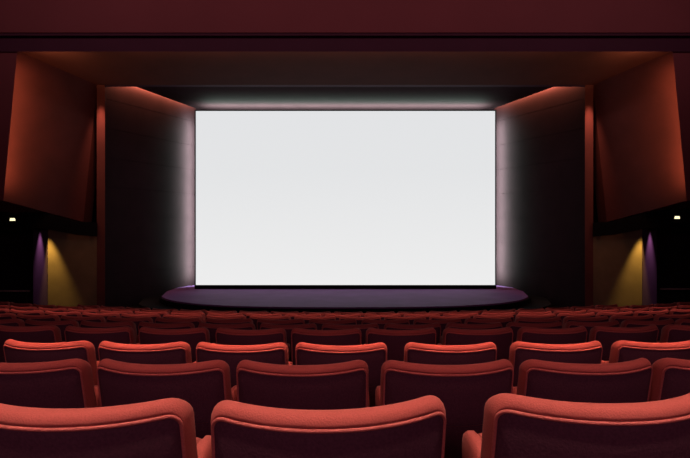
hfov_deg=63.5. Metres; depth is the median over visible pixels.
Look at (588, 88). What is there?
right proscenium edge
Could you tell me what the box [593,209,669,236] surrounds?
lintel
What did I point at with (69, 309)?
chair
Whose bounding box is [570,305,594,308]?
chair
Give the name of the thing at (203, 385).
chair
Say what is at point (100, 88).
left proscenium edge
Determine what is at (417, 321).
chair
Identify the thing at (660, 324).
chair
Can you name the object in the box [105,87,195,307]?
wall
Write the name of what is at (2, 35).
trim
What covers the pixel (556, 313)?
chair
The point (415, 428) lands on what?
chair
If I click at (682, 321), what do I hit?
chair
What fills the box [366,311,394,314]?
chair
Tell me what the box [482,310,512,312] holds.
chair
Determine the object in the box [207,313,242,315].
chair
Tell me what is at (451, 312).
chair
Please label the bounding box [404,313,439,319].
chair
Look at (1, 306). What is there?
chair
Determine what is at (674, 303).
chair
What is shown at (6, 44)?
header beam
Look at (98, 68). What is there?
soffit
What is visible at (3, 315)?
chair
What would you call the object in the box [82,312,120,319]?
chair
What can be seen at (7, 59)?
wall
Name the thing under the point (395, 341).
chair
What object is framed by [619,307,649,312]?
chair
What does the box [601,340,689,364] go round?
chair
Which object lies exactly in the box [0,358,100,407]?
chair
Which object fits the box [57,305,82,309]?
chair
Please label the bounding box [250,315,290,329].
chair
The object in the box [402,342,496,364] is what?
chair
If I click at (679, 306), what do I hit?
chair
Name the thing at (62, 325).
chair
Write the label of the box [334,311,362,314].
chair
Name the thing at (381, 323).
chair
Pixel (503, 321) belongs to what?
chair
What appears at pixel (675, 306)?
chair
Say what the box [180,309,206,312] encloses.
chair
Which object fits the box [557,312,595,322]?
chair
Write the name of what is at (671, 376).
chair
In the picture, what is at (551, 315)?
chair
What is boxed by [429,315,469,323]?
chair
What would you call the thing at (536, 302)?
step
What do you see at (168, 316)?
chair
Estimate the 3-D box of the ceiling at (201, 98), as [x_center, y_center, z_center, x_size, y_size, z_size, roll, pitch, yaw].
[0.000,-3.460,13.625,11.200,0.380,3.350,0,0,0]
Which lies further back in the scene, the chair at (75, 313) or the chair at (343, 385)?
the chair at (75, 313)
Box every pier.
[33,228,47,304]
[48,229,96,306]
[593,229,641,306]
[642,228,656,304]
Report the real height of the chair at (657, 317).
0.875 m
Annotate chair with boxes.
[0,302,9,305]
[0,305,8,308]
[0,308,9,313]
[0,313,16,318]
[0,318,24,326]
[0,325,65,362]
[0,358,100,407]
[0,398,211,457]
[3,339,98,385]
[9,305,37,310]
[10,302,32,306]
[10,309,44,314]
[16,313,59,321]
[24,319,79,340]
[32,304,56,307]
[37,307,67,311]
[44,310,81,317]
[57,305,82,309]
[60,315,105,325]
[64,325,138,360]
[67,308,99,313]
[77,304,99,307]
[80,320,138,342]
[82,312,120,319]
[83,307,109,310]
[96,358,236,438]
[98,341,195,363]
[100,306,124,309]
[100,310,133,316]
[106,316,152,334]
[110,308,139,312]
[121,313,160,322]
[125,307,150,311]
[134,311,167,317]
[138,321,194,329]
[138,327,215,361]
[141,309,170,314]
[152,308,178,311]
[155,317,201,327]
[162,314,202,321]
[170,312,205,322]
[172,310,201,312]
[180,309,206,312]
[196,342,292,387]
[198,322,255,342]
[205,311,235,315]
[205,315,246,320]
[205,318,252,323]
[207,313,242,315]
[210,310,236,312]
[211,395,445,457]
[215,327,290,361]
[236,360,369,409]
[239,311,266,312]
[239,311,269,315]
[246,313,281,317]
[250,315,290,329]
[257,318,304,329]
[260,323,316,361]
[270,311,298,313]
[273,312,305,315]
[285,313,321,319]
[291,328,361,364]
[294,316,335,323]
[295,342,386,406]
[303,311,330,314]
[308,312,340,316]
[309,319,356,329]
[322,323,378,344]
[324,314,360,319]
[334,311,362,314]
[339,316,380,324]
[344,312,375,316]
[361,319,409,328]
[364,314,400,319]
[364,328,435,360]
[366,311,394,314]
[375,359,513,457]
[379,312,410,316]
[384,315,425,324]
[384,323,440,344]
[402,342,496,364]
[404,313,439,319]
[413,318,461,335]
[414,312,445,315]
[429,310,456,312]
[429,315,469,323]
[437,327,512,360]
[440,322,502,343]
[443,313,477,317]
[449,311,479,314]
[460,310,486,314]
[462,393,689,457]
[464,317,511,327]
[473,314,513,321]
[481,312,515,320]
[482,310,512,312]
[489,309,515,311]
[506,321,562,342]
[509,341,602,386]
[512,358,652,402]
[514,317,561,322]
[515,309,544,314]
[515,313,555,318]
[516,326,586,343]
[517,311,551,314]
[544,307,569,310]
[545,308,574,312]
[553,310,586,316]
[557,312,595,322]
[562,315,608,327]
[564,320,619,341]
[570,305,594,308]
[575,307,602,311]
[587,308,618,316]
[588,325,658,360]
[595,304,617,307]
[596,311,633,317]
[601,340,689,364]
[603,305,629,309]
[609,314,653,324]
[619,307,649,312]
[620,319,674,340]
[629,304,654,308]
[634,309,669,315]
[649,305,677,310]
[649,358,689,401]
[654,302,676,306]
[654,313,689,321]
[657,324,689,342]
[669,309,689,313]
[675,318,689,325]
[677,302,689,305]
[678,305,689,308]
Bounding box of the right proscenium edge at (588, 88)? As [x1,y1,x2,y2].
[585,85,592,306]
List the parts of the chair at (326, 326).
backrest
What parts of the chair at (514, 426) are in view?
armrest, panel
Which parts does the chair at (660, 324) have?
backrest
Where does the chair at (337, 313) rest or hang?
on the floor
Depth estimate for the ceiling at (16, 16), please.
9.30 m
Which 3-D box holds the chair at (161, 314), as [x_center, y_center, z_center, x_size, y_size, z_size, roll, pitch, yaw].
[-2.817,1.632,8.222,0.534,0.875,0.435,0,0,9]
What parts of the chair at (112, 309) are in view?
backrest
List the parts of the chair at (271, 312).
backrest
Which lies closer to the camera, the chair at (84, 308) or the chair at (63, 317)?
the chair at (63, 317)
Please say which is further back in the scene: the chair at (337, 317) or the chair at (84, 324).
the chair at (337, 317)
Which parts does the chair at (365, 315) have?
backrest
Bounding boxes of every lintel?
[20,212,96,236]
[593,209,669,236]
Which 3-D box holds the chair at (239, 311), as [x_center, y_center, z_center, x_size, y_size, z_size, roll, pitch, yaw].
[-1.613,1.882,9.965,0.534,0.875,0.435,0,0,7]
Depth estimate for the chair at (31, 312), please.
7.37 m
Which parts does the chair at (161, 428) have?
panel, armrest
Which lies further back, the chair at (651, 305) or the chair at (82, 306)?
the chair at (82, 306)
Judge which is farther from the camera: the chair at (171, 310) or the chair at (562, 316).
the chair at (171, 310)
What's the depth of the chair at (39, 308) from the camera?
8.40 m
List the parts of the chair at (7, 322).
panel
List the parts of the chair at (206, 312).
backrest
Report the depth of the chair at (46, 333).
4.14 m
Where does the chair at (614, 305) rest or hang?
on the floor
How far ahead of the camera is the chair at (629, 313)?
7.20 m
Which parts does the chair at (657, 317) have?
panel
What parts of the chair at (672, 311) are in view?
panel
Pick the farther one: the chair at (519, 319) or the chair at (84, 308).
the chair at (84, 308)
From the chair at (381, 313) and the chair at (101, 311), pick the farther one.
the chair at (381, 313)
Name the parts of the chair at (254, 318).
backrest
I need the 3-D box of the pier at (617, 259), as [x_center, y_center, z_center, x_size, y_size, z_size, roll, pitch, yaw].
[5.649,1.190,11.639,0.982,2.420,0.208,0,0,34]
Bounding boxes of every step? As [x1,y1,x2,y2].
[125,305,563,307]
[138,295,551,310]
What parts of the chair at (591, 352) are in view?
backrest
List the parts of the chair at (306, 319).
backrest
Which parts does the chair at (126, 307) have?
backrest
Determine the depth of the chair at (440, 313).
8.81 m
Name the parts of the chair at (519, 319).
panel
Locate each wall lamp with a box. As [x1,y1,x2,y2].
[10,217,16,221]
[672,215,679,219]
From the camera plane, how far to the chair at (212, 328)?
4.97 m
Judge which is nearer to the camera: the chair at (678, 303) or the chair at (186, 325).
the chair at (186, 325)
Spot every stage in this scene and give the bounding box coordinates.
[160,292,529,312]
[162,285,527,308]
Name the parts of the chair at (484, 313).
backrest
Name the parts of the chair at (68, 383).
panel, armrest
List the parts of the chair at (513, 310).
backrest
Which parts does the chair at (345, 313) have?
backrest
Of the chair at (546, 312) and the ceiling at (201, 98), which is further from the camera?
the ceiling at (201, 98)
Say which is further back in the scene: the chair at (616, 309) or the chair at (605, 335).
the chair at (616, 309)
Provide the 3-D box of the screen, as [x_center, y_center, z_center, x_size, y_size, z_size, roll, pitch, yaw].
[0.012,-0.760,14.365,7.741,4.599,0.150,0,0,0]
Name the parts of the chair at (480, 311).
backrest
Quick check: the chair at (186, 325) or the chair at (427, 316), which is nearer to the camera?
the chair at (186, 325)
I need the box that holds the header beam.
[0,38,689,51]
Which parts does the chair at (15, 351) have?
panel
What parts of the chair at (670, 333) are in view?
panel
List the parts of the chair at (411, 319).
backrest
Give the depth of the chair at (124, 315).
7.04 m
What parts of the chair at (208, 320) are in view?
panel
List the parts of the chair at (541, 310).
backrest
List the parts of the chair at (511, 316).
backrest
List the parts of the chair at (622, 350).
panel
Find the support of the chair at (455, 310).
on the floor
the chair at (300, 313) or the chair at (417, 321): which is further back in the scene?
the chair at (300, 313)
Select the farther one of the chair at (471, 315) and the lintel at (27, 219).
the lintel at (27, 219)
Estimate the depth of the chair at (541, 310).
9.04 m
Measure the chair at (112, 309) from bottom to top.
0.875 m
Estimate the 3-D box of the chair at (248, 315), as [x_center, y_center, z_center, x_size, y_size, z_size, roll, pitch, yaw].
[-1.144,1.632,8.013,0.534,0.875,0.435,0,0,5]
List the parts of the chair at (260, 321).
panel, backrest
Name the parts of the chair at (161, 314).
backrest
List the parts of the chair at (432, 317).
panel, backrest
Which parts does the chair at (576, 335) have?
panel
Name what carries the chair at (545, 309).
on the floor
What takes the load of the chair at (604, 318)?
on the floor
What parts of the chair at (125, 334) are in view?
backrest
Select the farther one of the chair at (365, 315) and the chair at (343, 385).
the chair at (365, 315)
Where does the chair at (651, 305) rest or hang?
on the floor
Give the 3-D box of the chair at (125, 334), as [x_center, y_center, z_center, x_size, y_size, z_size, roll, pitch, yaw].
[-1.830,1.157,4.257,0.534,0.875,0.435,0,0,5]
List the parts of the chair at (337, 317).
backrest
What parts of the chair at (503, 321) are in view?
backrest, panel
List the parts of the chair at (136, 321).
backrest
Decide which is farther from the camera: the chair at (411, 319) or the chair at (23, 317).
the chair at (411, 319)
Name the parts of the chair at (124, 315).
panel, backrest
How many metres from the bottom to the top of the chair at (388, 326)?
0.875 m
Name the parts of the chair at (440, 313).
backrest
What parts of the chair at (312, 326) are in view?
backrest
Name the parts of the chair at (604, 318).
panel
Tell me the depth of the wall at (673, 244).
13.40 m
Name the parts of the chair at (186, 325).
panel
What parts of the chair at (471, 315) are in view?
backrest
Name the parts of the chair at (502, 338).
backrest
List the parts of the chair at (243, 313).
backrest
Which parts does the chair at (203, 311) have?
backrest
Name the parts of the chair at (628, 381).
panel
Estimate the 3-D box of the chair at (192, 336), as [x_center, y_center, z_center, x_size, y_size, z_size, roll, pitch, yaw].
[-1.262,1.157,4.213,0.534,0.875,0.435,0,0,3]
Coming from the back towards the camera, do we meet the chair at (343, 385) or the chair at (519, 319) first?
the chair at (519, 319)
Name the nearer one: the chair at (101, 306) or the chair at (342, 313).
the chair at (342, 313)
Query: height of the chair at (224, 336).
0.875 m
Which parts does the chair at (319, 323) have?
backrest, panel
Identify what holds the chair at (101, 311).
on the floor
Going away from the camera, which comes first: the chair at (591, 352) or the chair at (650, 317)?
the chair at (591, 352)
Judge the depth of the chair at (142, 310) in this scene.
9.06 m
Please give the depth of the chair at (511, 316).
6.95 m
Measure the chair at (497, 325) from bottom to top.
0.875 m
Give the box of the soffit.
[21,52,668,84]
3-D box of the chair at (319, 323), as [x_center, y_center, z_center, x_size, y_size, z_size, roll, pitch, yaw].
[-0.131,1.397,6.073,0.534,0.875,0.435,0,0,0]
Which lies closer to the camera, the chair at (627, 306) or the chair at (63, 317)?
the chair at (63, 317)
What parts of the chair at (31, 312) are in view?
panel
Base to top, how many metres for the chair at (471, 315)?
0.875 m
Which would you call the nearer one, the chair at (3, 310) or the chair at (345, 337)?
the chair at (345, 337)
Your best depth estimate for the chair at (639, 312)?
7.32 m
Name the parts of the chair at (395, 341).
backrest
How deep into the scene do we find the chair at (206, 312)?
8.87 m
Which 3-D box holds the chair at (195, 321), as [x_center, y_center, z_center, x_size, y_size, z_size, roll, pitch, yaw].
[-1.806,1.397,6.164,0.534,0.875,0.435,0,0,6]
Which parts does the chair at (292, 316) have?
backrest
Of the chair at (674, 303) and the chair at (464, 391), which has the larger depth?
the chair at (674, 303)
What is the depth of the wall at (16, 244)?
13.40 m
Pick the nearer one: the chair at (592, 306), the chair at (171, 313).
the chair at (171, 313)
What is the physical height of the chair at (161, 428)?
0.875 m
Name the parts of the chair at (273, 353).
backrest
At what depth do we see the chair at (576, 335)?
4.05 m
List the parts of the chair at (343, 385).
backrest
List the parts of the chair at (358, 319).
backrest, panel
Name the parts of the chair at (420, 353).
panel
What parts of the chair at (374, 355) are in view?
backrest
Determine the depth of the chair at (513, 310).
9.98 m
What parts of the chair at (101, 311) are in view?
backrest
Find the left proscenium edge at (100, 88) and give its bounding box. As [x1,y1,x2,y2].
[97,85,104,306]
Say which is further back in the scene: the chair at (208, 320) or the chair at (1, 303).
the chair at (1, 303)
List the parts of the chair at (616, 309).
backrest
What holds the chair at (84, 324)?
on the floor
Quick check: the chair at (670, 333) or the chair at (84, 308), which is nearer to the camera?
the chair at (670, 333)
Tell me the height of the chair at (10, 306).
0.875 m
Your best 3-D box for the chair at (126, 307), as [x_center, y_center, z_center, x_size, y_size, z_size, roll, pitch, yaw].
[-3.804,1.882,10.395,0.534,0.875,0.435,0,0,16]
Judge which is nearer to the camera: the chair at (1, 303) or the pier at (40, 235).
the chair at (1, 303)
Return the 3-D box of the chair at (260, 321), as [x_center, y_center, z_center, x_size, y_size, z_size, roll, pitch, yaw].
[-0.687,1.397,6.086,0.534,0.875,0.435,0,0,3]
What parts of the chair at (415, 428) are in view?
backrest, panel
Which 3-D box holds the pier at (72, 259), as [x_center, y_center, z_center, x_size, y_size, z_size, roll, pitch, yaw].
[-5.649,1.190,11.639,0.982,2.420,0.208,0,0,-34]
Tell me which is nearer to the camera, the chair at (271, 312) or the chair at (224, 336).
the chair at (224, 336)
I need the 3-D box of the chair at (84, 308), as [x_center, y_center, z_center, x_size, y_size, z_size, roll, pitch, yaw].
[-4.179,1.754,9.513,0.534,0.875,0.435,0,0,17]
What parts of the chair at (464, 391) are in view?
armrest, backrest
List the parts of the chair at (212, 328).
backrest, panel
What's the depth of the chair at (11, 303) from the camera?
9.86 m
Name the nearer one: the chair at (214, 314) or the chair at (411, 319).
the chair at (411, 319)
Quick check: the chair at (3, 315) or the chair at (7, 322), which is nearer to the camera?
the chair at (7, 322)
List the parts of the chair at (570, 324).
backrest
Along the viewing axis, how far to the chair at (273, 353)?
3.05 m
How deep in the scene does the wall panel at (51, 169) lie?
11.08 m
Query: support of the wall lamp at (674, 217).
attached to the wall at (673, 244)
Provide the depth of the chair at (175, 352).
3.07 m
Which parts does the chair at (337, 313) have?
backrest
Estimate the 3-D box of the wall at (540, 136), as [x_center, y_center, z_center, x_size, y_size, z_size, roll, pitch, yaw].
[4.819,-0.680,13.931,0.129,6.040,3.109,0,0,-25]
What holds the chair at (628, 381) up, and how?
on the floor
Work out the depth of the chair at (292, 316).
7.81 m
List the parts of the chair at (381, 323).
backrest, panel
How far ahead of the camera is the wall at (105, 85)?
11.88 m
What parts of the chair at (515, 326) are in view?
backrest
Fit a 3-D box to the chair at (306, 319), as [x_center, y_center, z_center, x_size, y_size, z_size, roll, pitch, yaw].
[-0.371,1.512,7.027,0.534,0.875,0.435,0,0,2]
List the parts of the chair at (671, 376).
panel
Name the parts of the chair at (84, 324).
panel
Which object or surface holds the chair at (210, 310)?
on the floor
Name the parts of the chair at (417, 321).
backrest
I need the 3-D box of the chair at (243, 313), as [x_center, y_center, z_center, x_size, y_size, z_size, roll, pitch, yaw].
[-1.442,1.754,8.992,0.534,0.875,0.435,0,0,4]
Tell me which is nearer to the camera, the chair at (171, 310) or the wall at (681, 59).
the wall at (681, 59)
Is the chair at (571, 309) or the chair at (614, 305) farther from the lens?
the chair at (614, 305)
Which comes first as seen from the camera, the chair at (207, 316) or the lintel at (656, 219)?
the chair at (207, 316)
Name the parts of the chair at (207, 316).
backrest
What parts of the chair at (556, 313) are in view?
backrest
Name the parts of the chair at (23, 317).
panel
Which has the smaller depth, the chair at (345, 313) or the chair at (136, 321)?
the chair at (136, 321)
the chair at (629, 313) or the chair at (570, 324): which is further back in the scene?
the chair at (629, 313)
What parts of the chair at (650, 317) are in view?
backrest, panel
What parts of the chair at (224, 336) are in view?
panel, backrest, armrest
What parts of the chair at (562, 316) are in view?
backrest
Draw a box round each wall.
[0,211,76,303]
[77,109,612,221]
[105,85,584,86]
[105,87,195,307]
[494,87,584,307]
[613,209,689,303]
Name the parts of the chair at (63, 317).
panel, backrest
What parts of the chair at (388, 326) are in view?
backrest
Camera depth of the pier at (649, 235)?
11.67 m
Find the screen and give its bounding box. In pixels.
[195,110,495,288]
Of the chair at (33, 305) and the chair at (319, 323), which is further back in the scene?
the chair at (33, 305)
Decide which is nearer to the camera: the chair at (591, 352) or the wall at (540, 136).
the chair at (591, 352)
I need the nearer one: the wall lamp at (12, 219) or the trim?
the trim
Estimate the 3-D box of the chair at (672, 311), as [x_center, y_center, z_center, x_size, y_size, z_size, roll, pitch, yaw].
[4.611,1.512,7.661,0.534,0.875,0.435,0,0,-15]
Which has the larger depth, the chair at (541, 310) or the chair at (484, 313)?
the chair at (541, 310)
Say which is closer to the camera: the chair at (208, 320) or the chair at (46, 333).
the chair at (46, 333)
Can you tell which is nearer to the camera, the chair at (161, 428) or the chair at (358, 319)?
the chair at (161, 428)
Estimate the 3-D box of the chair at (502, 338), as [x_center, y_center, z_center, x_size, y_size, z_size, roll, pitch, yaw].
[0.975,1.157,4.197,0.534,0.875,0.435,0,0,-3]
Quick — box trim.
[0,33,689,37]
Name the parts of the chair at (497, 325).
backrest, panel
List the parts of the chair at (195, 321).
panel, backrest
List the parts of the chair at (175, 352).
panel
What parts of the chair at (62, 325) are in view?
backrest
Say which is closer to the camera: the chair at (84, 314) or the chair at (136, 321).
the chair at (136, 321)
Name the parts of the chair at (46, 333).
backrest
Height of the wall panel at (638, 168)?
3.270 m
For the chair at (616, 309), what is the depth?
8.25 m
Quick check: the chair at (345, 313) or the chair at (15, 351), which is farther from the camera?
the chair at (345, 313)
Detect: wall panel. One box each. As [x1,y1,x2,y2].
[0,52,96,221]
[593,52,689,221]
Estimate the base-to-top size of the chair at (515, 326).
0.875 m
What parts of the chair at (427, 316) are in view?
backrest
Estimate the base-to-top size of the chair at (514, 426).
0.875 m
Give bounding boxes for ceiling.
[0,0,689,32]
[138,87,551,109]
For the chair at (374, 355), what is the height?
0.875 m
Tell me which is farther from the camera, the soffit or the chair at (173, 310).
the soffit
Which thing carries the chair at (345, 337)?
on the floor
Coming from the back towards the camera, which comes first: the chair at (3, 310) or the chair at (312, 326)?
the chair at (3, 310)
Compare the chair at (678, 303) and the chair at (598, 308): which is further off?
the chair at (678, 303)
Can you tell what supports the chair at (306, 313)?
on the floor
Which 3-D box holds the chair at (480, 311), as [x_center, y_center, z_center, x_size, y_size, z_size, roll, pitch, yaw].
[2.286,1.882,10.059,0.534,0.875,0.435,0,0,-9]
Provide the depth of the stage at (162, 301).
11.12 m
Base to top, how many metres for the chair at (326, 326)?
0.875 m
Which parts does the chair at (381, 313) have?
backrest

